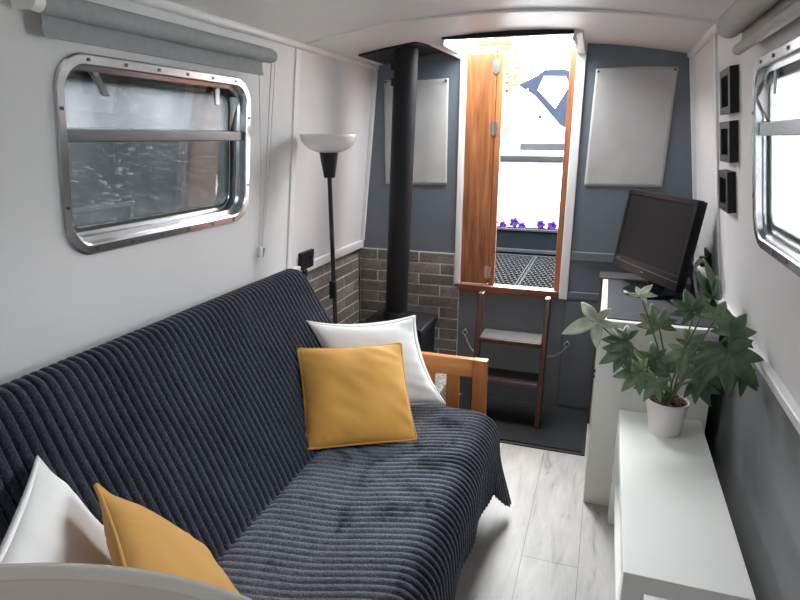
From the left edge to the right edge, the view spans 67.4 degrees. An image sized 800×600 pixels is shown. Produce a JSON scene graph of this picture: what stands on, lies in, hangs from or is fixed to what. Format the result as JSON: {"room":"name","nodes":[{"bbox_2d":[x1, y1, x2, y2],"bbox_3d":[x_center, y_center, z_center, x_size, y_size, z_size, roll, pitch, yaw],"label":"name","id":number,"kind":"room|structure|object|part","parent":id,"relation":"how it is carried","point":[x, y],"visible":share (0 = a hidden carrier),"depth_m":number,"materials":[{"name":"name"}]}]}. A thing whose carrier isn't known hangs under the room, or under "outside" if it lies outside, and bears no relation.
{"room":"ship interior","nodes":[
{"label":"ship interior","id":0,"kind":"room"},
{"bbox_2d":[0,0,372,384],"bbox_3d":[-0.973,-0.190,1.075,0.151,0.992,4.830,5,16,18],"label":"wall","id":1,"kind":"structure","parent":0,"point":[58,302],"depth_m":1.74,"materials":[{"name":"white paint"}]},
{"bbox_2d":[11,0,277,74],"bbox_3d":[-0.614,-0.715,1.671,0.074,0.089,0.964,5,16,18],"label":"roller blind","id":2,"kind":"object","parent":1,"relation":"attached to","point":[78,21],"visible":1,"depth_m":1.51,"materials":[{"name":"grey fabric"}]},
{"bbox_2d":[256,61,275,256],"bbox_3d":[-0.516,-0.518,2.262,0.086,0.728,0.118,5,16,18],"label":"blind cord","id":3,"kind":"object","parent":2,"relation":"hanging from","point":[260,250],"visible":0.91,"depth_m":2.28,"materials":[{"name":"white plastic"}]},
{"bbox_2d":[52,52,250,254],"bbox_3d":[-0.713,-0.441,1.804,0.139,0.499,0.817,5,16,18],"label":"window","id":4,"kind":"structure","parent":1,"relation":"in","point":[147,152],"depth_m":1.74,"materials":[{"name":"metal"}]},
{"bbox_3d":[-0.738,-0.371,1.832,0.027,0.238,0.717,5,16,18],"label":"pane","id":5,"kind":"part","parent":4,"relation":"part of","materials":[{"name":"clear glass"}]},
{"bbox_3d":[-0.711,-0.572,1.767,0.021,0.141,0.727,5,16,18],"label":"pane","id":6,"kind":"part","parent":4,"relation":"part of","materials":[{"name":"clear glass"}]},
{"bbox_3d":[-0.700,-0.490,1.786,0.048,0.035,0.757,5,16,18],"label":"rail","id":7,"kind":"part","parent":4,"relation":"part of","materials":[{"name":"metal"}]},
{"bbox_2d":[128,0,378,69],"bbox_3d":[-0.897,-0.612,0.923,0.031,0.031,4.810,5,16,18],"label":"trim","id":8,"kind":"structure","parent":1,"relation":"attached to","point":[164,5],"depth_m":1.97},
{"bbox_2d":[286,48,300,268],"bbox_3d":[-0.443,-0.570,2.486,0.099,0.915,0.038,5,16,18],"label":"trim","id":9,"kind":"structure","parent":1,"relation":"attached to","point":[297,51],"depth_m":2.47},
{"bbox_2d":[298,249,313,277],"bbox_3d":[-0.428,-0.162,2.755,0.031,0.130,0.127,5,16,18],"label":"wall socket","id":10,"kind":"object","parent":1,"relation":"attached to","point":[305,258],"visible":0.83,"depth_m":2.73,"materials":[{"name":"black plastic"}]},
{"bbox_2d":[292,240,363,271],"bbox_3d":[-0.990,0.275,1.197,0.023,0.043,4.810,5,16,18],"label":"trim","id":11,"kind":"structure","parent":1,"relation":"attached to","point":[326,258],"depth_m":3.06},
{"bbox_2d":[307,250,358,323],"bbox_3d":[-0.399,0.212,3.055,0.014,0.806,0.978,5,16,18],"label":"brick wall","id":12,"kind":"structure","parent":0,"point":[346,266],"depth_m":3.23,"materials":[{"name":"brick"}]},
{"bbox_2d":[360,247,458,355],"bbox_3d":[0.045,0.116,3.415,0.581,0.806,0.014,5,16,18],"label":"brick wall","id":13,"kind":"structure","parent":0,"point":[443,301],"depth_m":3.35,"materials":[{"name":"grey brick"}]},
{"bbox_2d":[166,0,734,65],"bbox_3d":[-0.190,-0.614,0.695,1.620,0.146,4.850,5,16,18],"label":"ceiling","id":14,"kind":"structure","parent":0,"point":[305,21],"depth_m":2.12,"materials":[{"name":"white paint"}]},
{"bbox_2d":[441,29,573,39],"bbox_3d":[0.451,-1.140,2.546,0.560,0.045,0.037,5,16,18],"label":"trim","id":15,"kind":"structure","parent":14,"relation":"attached to","point":[540,32],"depth_m":2.53,"materials":[{"name":"black metal"}]},
{"bbox_2d":[306,8,716,45],"bbox_3d":[0.319,-0.985,2.138,1.504,0.101,0.016,5,16,18],"label":"trim","id":16,"kind":"structure","parent":14,"relation":"attached to","point":[525,9],"depth_m":2.08,"materials":[{"name":"white wood"}]},
{"bbox_2d":[496,252,555,285],"bbox_3d":[0.911,-0.195,4.087,1.850,0.060,1.848,5,16,18],"label":"deck","id":17,"kind":"object","parent":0,"point":[496,252],"depth_m":4.47,"materials":[{"name":"grey metal"}]},
{"bbox_2d":[494,253,534,285],"bbox_3d":[0.506,-0.193,3.921,0.596,0.017,1.254,5,16,18],"label":"mat","id":18,"kind":"object","parent":17,"relation":"on","point":[509,269],"visible":0.27,"depth_m":3.98,"materials":[{"name":"black rubber"}]},
{"bbox_2d":[496,226,557,255],"bbox_3d":[1.058,-0.450,4.545,1.620,0.192,0.230,5,16,18],"label":"planter box","id":19,"kind":"object","parent":17,"relation":"on","point":[530,241],"visible":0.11,"depth_m":4.49,"materials":[{"name":"metal"}]},
{"bbox_2d":[499,221,506,227],"bbox_3d":[0.787,-0.565,4.568,0.057,0.081,0.057,-1,15,-4],"label":"pansy","id":20,"kind":"object","parent":19,"relation":"on","point":[502,224],"visible":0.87,"depth_m":4.56,"materials":[{"name":"purple plant"}]},
{"bbox_2d":[509,217,518,227],"bbox_3d":[0.869,-0.586,4.581,0.063,0.090,0.063,-14,21,-42],"label":"pansy","id":21,"kind":"object","parent":19,"relation":"on","point":[514,222],"visible":0.96,"depth_m":4.57,"materials":[{"name":"purple plant"}]},
{"bbox_2d":[518,222,525,228],"bbox_3d":[0.918,-0.552,4.525,0.054,0.076,0.054,-7,17,-26],"label":"pansy","id":22,"kind":"object","parent":19,"relation":"on","point":[521,225],"visible":0.86,"depth_m":4.51,"materials":[{"name":"purple plant"}]},
{"bbox_3d":[1.026,-0.359,4.472,1.620,0.025,0.031,5,16,18],"label":"foot rail","id":23,"kind":"part","parent":19,"relation":"part of","materials":[{"name":"grey metal"}]},
{"bbox_2d":[537,220,545,229],"bbox_3d":[1.053,-0.556,4.476,0.060,0.085,0.060,-2,15,-10],"label":"pansy","id":24,"kind":"object","parent":19,"relation":"on","point":[540,224],"visible":0.98,"depth_m":4.46,"materials":[{"name":"purple plant"}]},
{"bbox_2d":[546,221,556,229],"bbox_3d":[1.135,-0.546,4.498,0.066,0.094,0.067,13,20,38],"label":"pansy","id":25,"kind":"object","parent":19,"relation":"on","point":[552,225],"visible":0.85,"depth_m":4.48,"materials":[{"name":"purple plant"}]},
{"bbox_2d":[518,255,555,287],"bbox_3d":[1.108,-0.136,3.724,0.648,0.017,1.254,5,16,18],"label":"mat","id":26,"kind":"object","parent":17,"relation":"on","point":[540,273],"visible":0.21,"depth_m":3.80,"materials":[{"name":"black rubber"}]},
{"bbox_2d":[358,42,699,410],"bbox_3d":[0.607,-0.350,3.117,1.830,1.867,0.040,5,16,18],"label":"wall","id":27,"kind":"structure","parent":0,"point":[599,211],"depth_m":3.00,"materials":[{"name":"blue paint"}]},
{"bbox_2d":[360,70,377,239],"bbox_3d":[-0.169,-0.772,3.243,0.112,0.912,0.022,5,16,18],"label":"trim","id":28,"kind":"structure","parent":27,"relation":"attached to","point":[375,72],"depth_m":3.23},
{"bbox_2d":[384,78,448,184],"bbox_3d":[0.081,-0.871,3.131,0.349,0.534,0.012,5,16,18],"label":"wall panel","id":29,"kind":"object","parent":27,"relation":"in","point":[431,122],"depth_m":3.12,"materials":[{"name":"silver metal"}]},
{"bbox_2d":[421,41,460,58],"bbox_3d":[0.194,-1.186,2.810,0.012,0.071,0.384,10,18,32],"label":"trim","id":30,"kind":"structure","parent":27,"relation":"attached to","point":[437,46],"depth_m":2.82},
{"bbox_2d":[454,42,468,283],"bbox_3d":[0.319,-0.682,3.122,0.030,1.217,0.060,5,16,18],"label":"door frame","id":31,"kind":"structure","parent":27,"relation":"attached to","point":[465,46],"depth_m":3.08,"materials":[{"name":"white wood"}]},
{"bbox_2d":[462,328,473,351],"bbox_3d":[0.373,0.220,3.228,0.029,0.078,0.211,-3,16,-10],"label":"hook","id":32,"kind":"object","parent":27,"relation":"attached to","point":[465,328],"visible":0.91,"depth_m":3.29,"materials":[{"name":"metal"}]},
{"bbox_2d":[461,53,504,283],"bbox_3d":[0.441,-0.668,3.157,0.181,1.159,0.166,5,16,18],"label":"door","id":33,"kind":"structure","parent":27,"relation":"in","point":[485,71],"depth_m":3.08,"materials":[{"name":"brown wood"}]},
{"bbox_2d":[476,39,513,46],"bbox_3d":[0.468,-1.269,2.961,0.180,0.028,0.030,5,16,18],"label":"trim","id":34,"kind":"structure","parent":27,"relation":"attached to","point":[497,42],"depth_m":2.95,"materials":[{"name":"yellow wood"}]},
{"bbox_2d":[458,282,558,298],"bbox_3d":[0.577,-0.054,3.202,0.528,0.039,0.070,5,16,18],"label":"window sill","id":35,"kind":"structure","parent":27,"relation":"attached to","point":[527,291],"depth_m":3.17,"materials":[{"name":"brown wood"}]},
{"bbox_2d":[441,35,577,54],"bbox_3d":[0.518,-1.210,2.729,0.574,0.130,0.400,5,16,18],"label":"trim","id":36,"kind":"structure","parent":27,"relation":"attached to","point":[455,46],"depth_m":2.78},
{"bbox_2d":[457,291,564,402],"bbox_3d":[0.587,0.254,3.264,0.559,0.584,0.004,5,16,18],"label":"wall panel","id":37,"kind":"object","parent":27,"relation":"attached to","point":[525,314],"depth_m":3.24,"materials":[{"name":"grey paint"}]},
{"bbox_2d":[546,341,569,357],"bbox_3d":[0.814,0.258,3.084,0.205,0.058,0.029,-14,21,-42],"label":"hook","id":38,"kind":"object","parent":27,"relation":"attached to","point":[566,341],"visible":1,"depth_m":3.12,"materials":[{"name":"metal"}]},
{"bbox_2d":[553,50,576,289],"bbox_3d":[0.856,-0.646,3.090,0.034,1.157,0.282,5,16,18],"label":"door","id":39,"kind":"structure","parent":27,"relation":"in","point":[567,133],"depth_m":2.95,"materials":[{"name":"brown wood"}]},
{"bbox_2d":[558,43,587,299],"bbox_3d":[0.850,-0.605,2.955,0.043,1.234,0.060,5,16,18],"label":"door frame","id":40,"kind":"structure","parent":27,"relation":"attached to","point":[581,58],"depth_m":2.92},
{"bbox_2d":[558,300,597,407],"bbox_3d":[1.135,0.308,3.082,0.592,0.580,0.010,5,16,18],"label":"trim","id":41,"kind":"structure","parent":27,"relation":"attached to","point":[576,359],"depth_m":3.16,"materials":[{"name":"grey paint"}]},
{"bbox_2d":[573,30,586,53],"bbox_3d":[0.784,-1.131,2.618,0.042,0.072,0.369,5,16,18],"label":"trim","id":42,"kind":"structure","parent":27,"relation":"attached to","point":[581,40],"depth_m":2.59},
{"bbox_2d":[567,291,598,300],"bbox_3d":[1.134,-0.001,2.997,0.576,0.040,0.012,5,16,18],"label":"trim","id":43,"kind":"structure","parent":27,"relation":"attached to","point":[570,295],"depth_m":3.06,"materials":[{"name":"blue paint"}]},
{"bbox_2d":[584,66,677,186],"bbox_3d":[1.070,-0.801,2.800,0.361,0.542,0.012,5,16,18],"label":"wall panel","id":44,"kind":"object","parent":27,"relation":"in","point":[632,107],"depth_m":2.80,"materials":[{"name":"silver metal"}]},
{"bbox_2d":[570,251,693,267],"bbox_3d":[1.135,-0.198,2.943,0.576,0.046,0.012,5,16,18],"label":"trim","id":45,"kind":"structure","parent":27,"relation":"attached to","point":[576,256],"depth_m":2.99,"materials":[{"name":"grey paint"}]},
{"bbox_2d":[689,56,697,260],"bbox_3d":[1.346,-0.640,2.744,0.152,0.932,0.022,5,16,18],"label":"trim","id":46,"kind":"structure","parent":27,"relation":"attached to","point":[691,60],"depth_m":2.71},
{"bbox_2d":[455,393,614,599],"bbox_3d":[-0.117,1.175,1.154,1.930,0.050,4.850,5,16,18],"label":"floor","id":47,"kind":"structure","parent":0,"point":[550,543],"depth_m":2.19,"materials":[{"name":"grey laminate"}]},
{"bbox_2d":[0,563,252,599],"bbox_3d":[-0.415,0.834,0.681,0.687,0.857,0.523,5,16,18],"label":"shell chair","id":48,"kind":"object","parent":47,"relation":"on","point":[18,581],"visible":1,"depth_m":0.80,"materials":[{"name":"plastic"}]},
{"bbox_3d":[-0.363,0.589,0.765,0.676,0.405,0.194,3,16,11],"label":"backrest","id":49,"kind":"part","parent":48,"relation":"part of","materials":[{"name":"white plastic"}]},
{"bbox_2d":[0,351,488,544],"bbox_3d":[-0.325,0.551,1.767,0.925,0.830,1.658,5,16,18],"label":"sofa","id":50,"kind":"object","parent":47,"relation":"on","point":[454,366],"visible":0.09,"depth_m":2.37,"materials":[{"name":"brown wood"}]},
{"bbox_2d":[0,455,112,564],"bbox_3d":[-0.590,0.540,1.112,0.193,0.393,0.431,-4,16,-15],"label":"cushion","id":51,"kind":"object","parent":50,"relation":"on","point":[50,523],"visible":0.54,"depth_m":1.10,"materials":[{"name":"white fabric"}]},
{"bbox_2d":[0,268,511,599],"bbox_3d":[-0.257,0.493,1.745,1.001,0.855,1.460,5,16,18],"label":"throw blanket","id":52,"kind":"object","parent":50,"relation":"on","point":[194,417],"visible":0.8,"depth_m":1.59,"materials":[{"name":"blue fabric"}]},
{"bbox_2d":[94,483,239,593],"bbox_3d":[-0.393,0.535,1.113,0.238,0.334,0.396,-9,18,-31],"label":"cushion","id":53,"kind":"object","parent":52,"relation":"on","point":[136,536],"visible":0.82,"depth_m":1.06,"materials":[{"name":"yellow fabric"}]},
{"bbox_2d":[297,342,417,449],"bbox_3d":[-0.149,0.319,2.043,0.376,0.273,0.249,-3,16,-12],"label":"cushion","id":54,"kind":"object","parent":52,"relation":"on","point":[352,396],"visible":1,"depth_m":1.99,"materials":[{"name":"yellow fabric"}]},
{"bbox_2d":[306,315,445,405],"bbox_3d":[-0.085,0.237,2.243,0.514,0.327,0.171,-2,15,-8],"label":"cushion","id":55,"kind":"object","parent":52,"relation":"on","point":[421,389],"visible":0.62,"depth_m":2.22,"materials":[{"name":"white fabric"}]},
{"bbox_3d":[-0.079,0.231,2.481,0.780,0.074,0.030,5,16,18],"label":"arm rail","id":56,"kind":"part","parent":50,"relation":"part of","materials":[{"name":"brown wood"}]},
{"bbox_3d":[0.315,0.509,2.417,0.055,0.575,0.036,5,16,18],"label":"leg","id":57,"kind":"part","parent":50,"relation":"part of","materials":[{"name":"brown wood"}]},
{"bbox_2d":[300,134,356,323],"bbox_3d":[-0.293,0.015,2.615,0.228,1.420,0.228,5,16,18],"label":"floor lamp","id":58,"kind":"object","parent":47,"relation":"on","point":[328,146],"visible":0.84,"depth_m":2.42,"materials":[{"name":"black plastic"}]},
{"bbox_3d":[-0.290,-0.635,2.437,0.228,0.073,0.228,5,16,18],"label":"lamp shade","id":59,"kind":"part","parent":58,"relation":"part of","materials":[{"name":"white glass"}]},
{"bbox_2d":[329,281,336,298],"bbox_3d":[-0.288,-0.043,2.584,0.030,0.077,0.019,5,16,18],"label":"dimmer switch","id":60,"kind":"object","parent":58,"relation":"attached to","point":[332,284],"depth_m":2.58,"materials":[{"name":"black plastic"}]},
{"bbox_2d":[435,373,446,405],"bbox_3d":[-0.049,0.494,3.197,0.600,0.190,0.625,5,16,18],"label":"hearth","id":61,"kind":"object","parent":47,"relation":"on","point":[440,379],"visible":0.03,"depth_m":3.08,"materials":[{"name":"stone"}]},
{"bbox_2d":[358,41,442,352],"bbox_3d":[0.008,-0.403,3.008,0.345,1.640,0.441,5,16,18],"label":"wood stove","id":62,"kind":"object","parent":61,"relation":"on","point":[405,56],"visible":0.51,"depth_m":2.88,"materials":[{"name":"black metal"}]},
{"bbox_3d":[-0.001,0.117,3.097,0.325,0.045,0.310,5,16,18],"label":"plate","id":63,"kind":"part","parent":62,"relation":"part of","materials":[{"name":"black metal"}]},
{"bbox_3d":[0.025,-1.176,2.847,0.340,0.063,0.340,5,16,18],"label":"ceiling plate","id":64,"kind":"part","parent":62,"relation":"part of","materials":[{"name":"black metal"}]},
{"bbox_2d":[459,394,587,455],"bbox_3d":[0.596,0.621,3.080,0.695,0.012,0.485,5,16,18],"label":"door mat","id":65,"kind":"object","parent":47,"relation":"on","point":[563,430],"visible":0.64,"depth_m":3.03,"materials":[{"name":"black rubber"}]},
{"bbox_2d":[469,291,550,428],"bbox_3d":[0.559,0.291,3.053,0.358,0.638,0.223,5,16,18],"label":"steps","id":66,"kind":"structure","parent":65,"relation":"on","point":[495,375],"depth_m":3.02,"materials":[{"name":"brown wood"}]},
{"bbox_2d":[583,271,719,506],"bbox_3d":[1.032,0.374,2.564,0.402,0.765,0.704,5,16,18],"label":"base cabinet","id":67,"kind":"object","parent":47,"relation":"on","point":[608,399],"visible":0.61,"depth_m":2.27,"materials":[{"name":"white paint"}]},
{"bbox_3d":[1.146,0.290,2.876,0.396,0.763,0.020,5,16,18],"label":"panel","id":68,"kind":"part","parent":67,"relation":"part of","materials":[{"name":"white wood"}]},
{"bbox_2d":[607,279,717,328],"bbox_3d":[1.048,0.002,2.467,0.370,0.004,0.662,5,16,18],"label":"cloth","id":69,"kind":"object","parent":67,"relation":"on","point":[623,306],"visible":0.56,"depth_m":2.38,"materials":[{"name":"grey fabric"}]},
{"bbox_2d":[613,189,707,299],"bbox_3d":[1.072,-0.237,2.538,0.249,0.418,0.521,-7,17,-25],"label":"television","id":70,"kind":"object","parent":69,"relation":"on","point":[659,234],"visible":0.92,"depth_m":2.48,"materials":[{"name":"black plastic"}]},
{"bbox_2d":[607,410,755,599],"bbox_3d":[0.786,0.742,1.807,0.271,0.450,0.902,5,16,18],"label":"cabinet","id":71,"kind":"object","parent":47,"relation":"on","point":[675,538],"visible":1,"depth_m":1.58,"materials":[{"name":"white paint"}]},
{"bbox_3d":[0.819,0.650,2.237,0.050,0.402,0.050,5,16,18],"label":"leg","id":72,"kind":"part","parent":71,"relation":"part of","materials":[{"name":"white paint"}]},
{"bbox_3d":[0.544,0.861,1.459,0.050,0.402,0.050,5,16,18],"label":"leg","id":73,"kind":"part","parent":71,"relation":"part of","materials":[{"name":"white paint"}]},
{"bbox_2d":[562,259,763,437],"bbox_3d":[0.878,0.183,1.885,0.418,0.589,0.609,-8,17,-29],"label":"potted plant","id":74,"kind":"object","parent":71,"relation":"on","point":[714,363],"visible":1,"depth_m":1.94,"materials":[{"name":"green plant"}]},
{"bbox_3d":[0.773,0.213,1.988,0.260,0.278,0.031,5,16,18],"label":"stem","id":75,"kind":"part","parent":74,"relation":"part of","materials":[{"name":"green plant"}]},
{"bbox_3d":[0.825,0.241,1.986,0.175,0.226,0.005,2,15,5],"label":"stem","id":76,"kind":"part","parent":74,"relation":"part of","materials":[{"name":"green plant"}]},
{"bbox_3d":[0.845,0.168,1.993,0.124,0.362,0.020,5,16,18],"label":"stem","id":77,"kind":"part","parent":74,"relation":"part of","materials":[{"name":"green plant"}]},
{"bbox_3d":[0.884,0.218,2.016,0.005,0.253,0.078,-6,17,-23],"label":"stem","id":78,"kind":"part","parent":74,"relation":"part of","materials":[{"name":"green plant"}]},
{"bbox_3d":[0.898,0.389,2.027,0.134,0.116,0.134,5,16,18],"label":"pot","id":79,"kind":"part","parent":74,"relation":"part of","materials":[{"name":"white ceramic"}]},
{"bbox_3d":[0.885,0.293,1.970,0.040,0.132,0.005,-7,17,-26],"label":"stem","id":80,"kind":"part","parent":74,"relation":"part of","materials":[{"name":"green plant"}]},
{"bbox_3d":[0.902,0.260,1.968,0.034,0.198,0.014,5,16,18],"label":"stem","id":81,"kind":"part","parent":74,"relation":"part of","materials":[{"name":"green plant"}]},
{"bbox_3d":[0.934,0.197,1.983,0.086,0.312,0.005,-13,20,-40],"label":"stem","id":82,"kind":"part","parent":74,"relation":"part of","materials":[{"name":"green plant"}]},
{"bbox_3d":[0.878,0.245,1.796,0.089,0.319,0.329,5,16,18],"label":"stem","id":83,"kind":"part","parent":74,"relation":"part of","materials":[{"name":"green plant"}]},
{"bbox_3d":[0.943,0.166,1.966,0.099,0.380,0.007,5,16,18],"label":"stem","id":84,"kind":"part","parent":74,"relation":"part of","materials":[{"name":"green plant"}]},
{"bbox_3d":[0.915,0.276,1.848,0.161,0.233,0.274,5,16,18],"label":"stem","id":85,"kind":"part","parent":74,"relation":"part of","materials":[{"name":"green plant"}]},
{"bbox_3d":[0.928,0.203,1.906,0.086,0.340,0.086,5,16,18],"label":"stem","id":86,"kind":"part","parent":74,"relation":"part of","materials":[{"name":"green plant"}]},
{"bbox_3d":[0.900,0.218,1.822,0.004,0.357,0.338,1,15,3],"label":"stem","id":87,"kind":"part","parent":74,"relation":"part of","materials":[{"name":"green plant"}]},
{"bbox_2d":[694,16,799,406],"bbox_3d":[0.604,-0.070,0.550,0.193,0.978,4.830,5,16,18],"label":"wall","id":88,"kind":"structure","parent":0,"point":[754,283],"depth_m":1.73,"materials":[{"name":"white paint"}]},
{"bbox_2d":[699,247,711,268],"bbox_3d":[1.266,-0.168,2.495,0.047,0.081,0.140,5,16,18],"label":"wall socket","id":89,"kind":"object","parent":88,"relation":"attached to","point":[707,256],"visible":0.61,"depth_m":2.45,"materials":[{"name":"black plastic"}]},
{"bbox_2d":[693,258,703,297],"bbox_3d":[1.200,-0.088,2.421,0.040,0.157,0.056,5,16,18],"label":"lead","id":90,"kind":"object","parent":89,"relation":"attached to","point":[697,262],"visible":0.91,"depth_m":2.41,"materials":[{"name":"plastic"}]},
{"bbox_3d":[1.278,-0.167,2.491,0.020,0.081,0.140,5,16,18],"label":"socket plate","id":91,"kind":"part","parent":89,"relation":"part of","materials":[{"name":"black plastic"}]},
{"bbox_2d":[687,7,728,57],"bbox_3d":[0.509,-0.491,0.459,0.031,0.031,4.810,5,16,18],"label":"trim","id":92,"kind":"structure","parent":88,"relation":"attached to","point":[712,31],"depth_m":2.22,"materials":[{"name":"white wood"}]},
{"bbox_2d":[713,33,720,283],"bbox_3d":[1.144,-0.480,2.164,0.142,0.926,0.050,5,16,18],"label":"trim","id":93,"kind":"structure","parent":88,"relation":"attached to","point":[715,46],"depth_m":2.14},
{"bbox_2d":[718,169,735,213],"bbox_3d":[1.062,-0.355,1.950,0.042,0.129,0.175,5,16,18],"label":"picture frame","id":94,"kind":"object","parent":88,"relation":"attached to","point":[726,178],"visible":1,"depth_m":1.88,"materials":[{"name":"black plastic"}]},
{"bbox_2d":[719,120,738,162],"bbox_3d":[1.029,-0.496,1.879,0.041,0.126,0.182,5,16,18],"label":"picture frame","id":95,"kind":"object","parent":88,"relation":"attached to","point":[728,130],"visible":1,"depth_m":1.81,"materials":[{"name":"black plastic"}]},
{"bbox_2d":[726,129,727,153],"bbox_3d":[1.036,-0.496,1.876,0.020,0.094,0.142,5,16,18],"label":"picture","id":96,"kind":"object","parent":95,"relation":"attached to","point":[726,129],"depth_m":1.93},
{"bbox_2d":[720,64,738,114],"bbox_3d":[1.004,-0.637,1.831,0.042,0.135,0.180,5,16,18],"label":"picture frame","id":97,"kind":"object","parent":88,"relation":"attached to","point":[729,77],"visible":1,"depth_m":1.76,"materials":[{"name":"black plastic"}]},
{"bbox_2d":[693,261,799,434],"bbox_3d":[0.634,0.429,0.664,0.029,0.045,4.810,5,16,18],"label":"trim","id":98,"kind":"structure","parent":88,"relation":"attached to","point":[791,408],"depth_m":1.44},
{"bbox_2d":[716,0,799,54],"bbox_3d":[0.707,-0.568,1.107,0.091,0.109,1.004,5,16,18],"label":"roller blind","id":99,"kind":"object","parent":88,"relation":"attached to","point":[756,20],"visible":1,"depth_m":1.28,"materials":[{"name":"beige fabric"}]},
{"bbox_2d":[752,35,799,276],"bbox_3d":[0.815,-0.283,1.203,0.108,0.472,0.820,5,16,18],"label":"window","id":100,"kind":"structure","parent":88,"relation":"in","point":[776,79],"depth_m":1.43,"materials":[{"name":"metal"}]},
{"bbox_3d":[0.808,-0.344,1.189,0.023,0.034,0.760,5,16,18],"label":"rail","id":101,"kind":"part","parent":100,"relation":"part of","materials":[{"name":"metal"}]},
{"bbox_3d":[0.806,-0.414,1.170,0.021,0.119,0.730,5,16,18],"label":"pane","id":102,"kind":"part","parent":100,"relation":"part of","materials":[{"name":"clear glass"}]},
{"bbox_3d":[0.835,-0.218,1.213,0.035,0.235,0.720,5,16,18],"label":"pane","id":103,"kind":"part","parent":100,"relation":"part of","materials":[{"name":"clear glass"}]},
{"bbox_2d":[699,286,799,599],"bbox_3d":[0.691,0.815,0.759,0.058,0.860,4.830,5,16,18],"label":"wall","id":104,"kind":"structure","parent":0,"point":[754,445],"depth_m":1.61,"materials":[{"name":"grey paint"}]},
{"label":"outside","id":105,"kind":"structure","parent":0,"visible":0},
{"bbox_3d":[1.607,0.511,5.044,80.000,0.100,70.000,5,16,18],"label":"ground","id":106,"kind":"structure","parent":105,"visible":0},
{"bbox_2d":[481,37,530,96],"bbox_3d":[2.072,-3.559,12.549,1.211,3.709,1.264,5,16,18],"label":"tree","id":107,"kind":"object","parent":106,"relation":"on","point":[516,72],"visible":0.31,"depth_m":11.85,"materials":[{"name":"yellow plant"}]},
{"bbox_2d":[497,143,563,228],"bbox_3d":[0.813,-0.659,5.993,4.140,1.752,1.460,5,16,18],"label":"moored boat","id":108,"kind":"object","parent":106,"relation":"on","point":[530,176],"visible":0.09,"depth_m":5.06,"materials":[{"name":"white"}]},
{"bbox_2d":[500,69,568,148],"bbox_3d":[1.820,-1.832,8.670,4.118,2.615,2.078,5,16,18],"label":"cabin cruiser","id":109,"kind":"object","parent":106,"relation":"on","point":[535,111],"visible":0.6,"depth_m":7.56,"materials":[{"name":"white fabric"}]}
]}

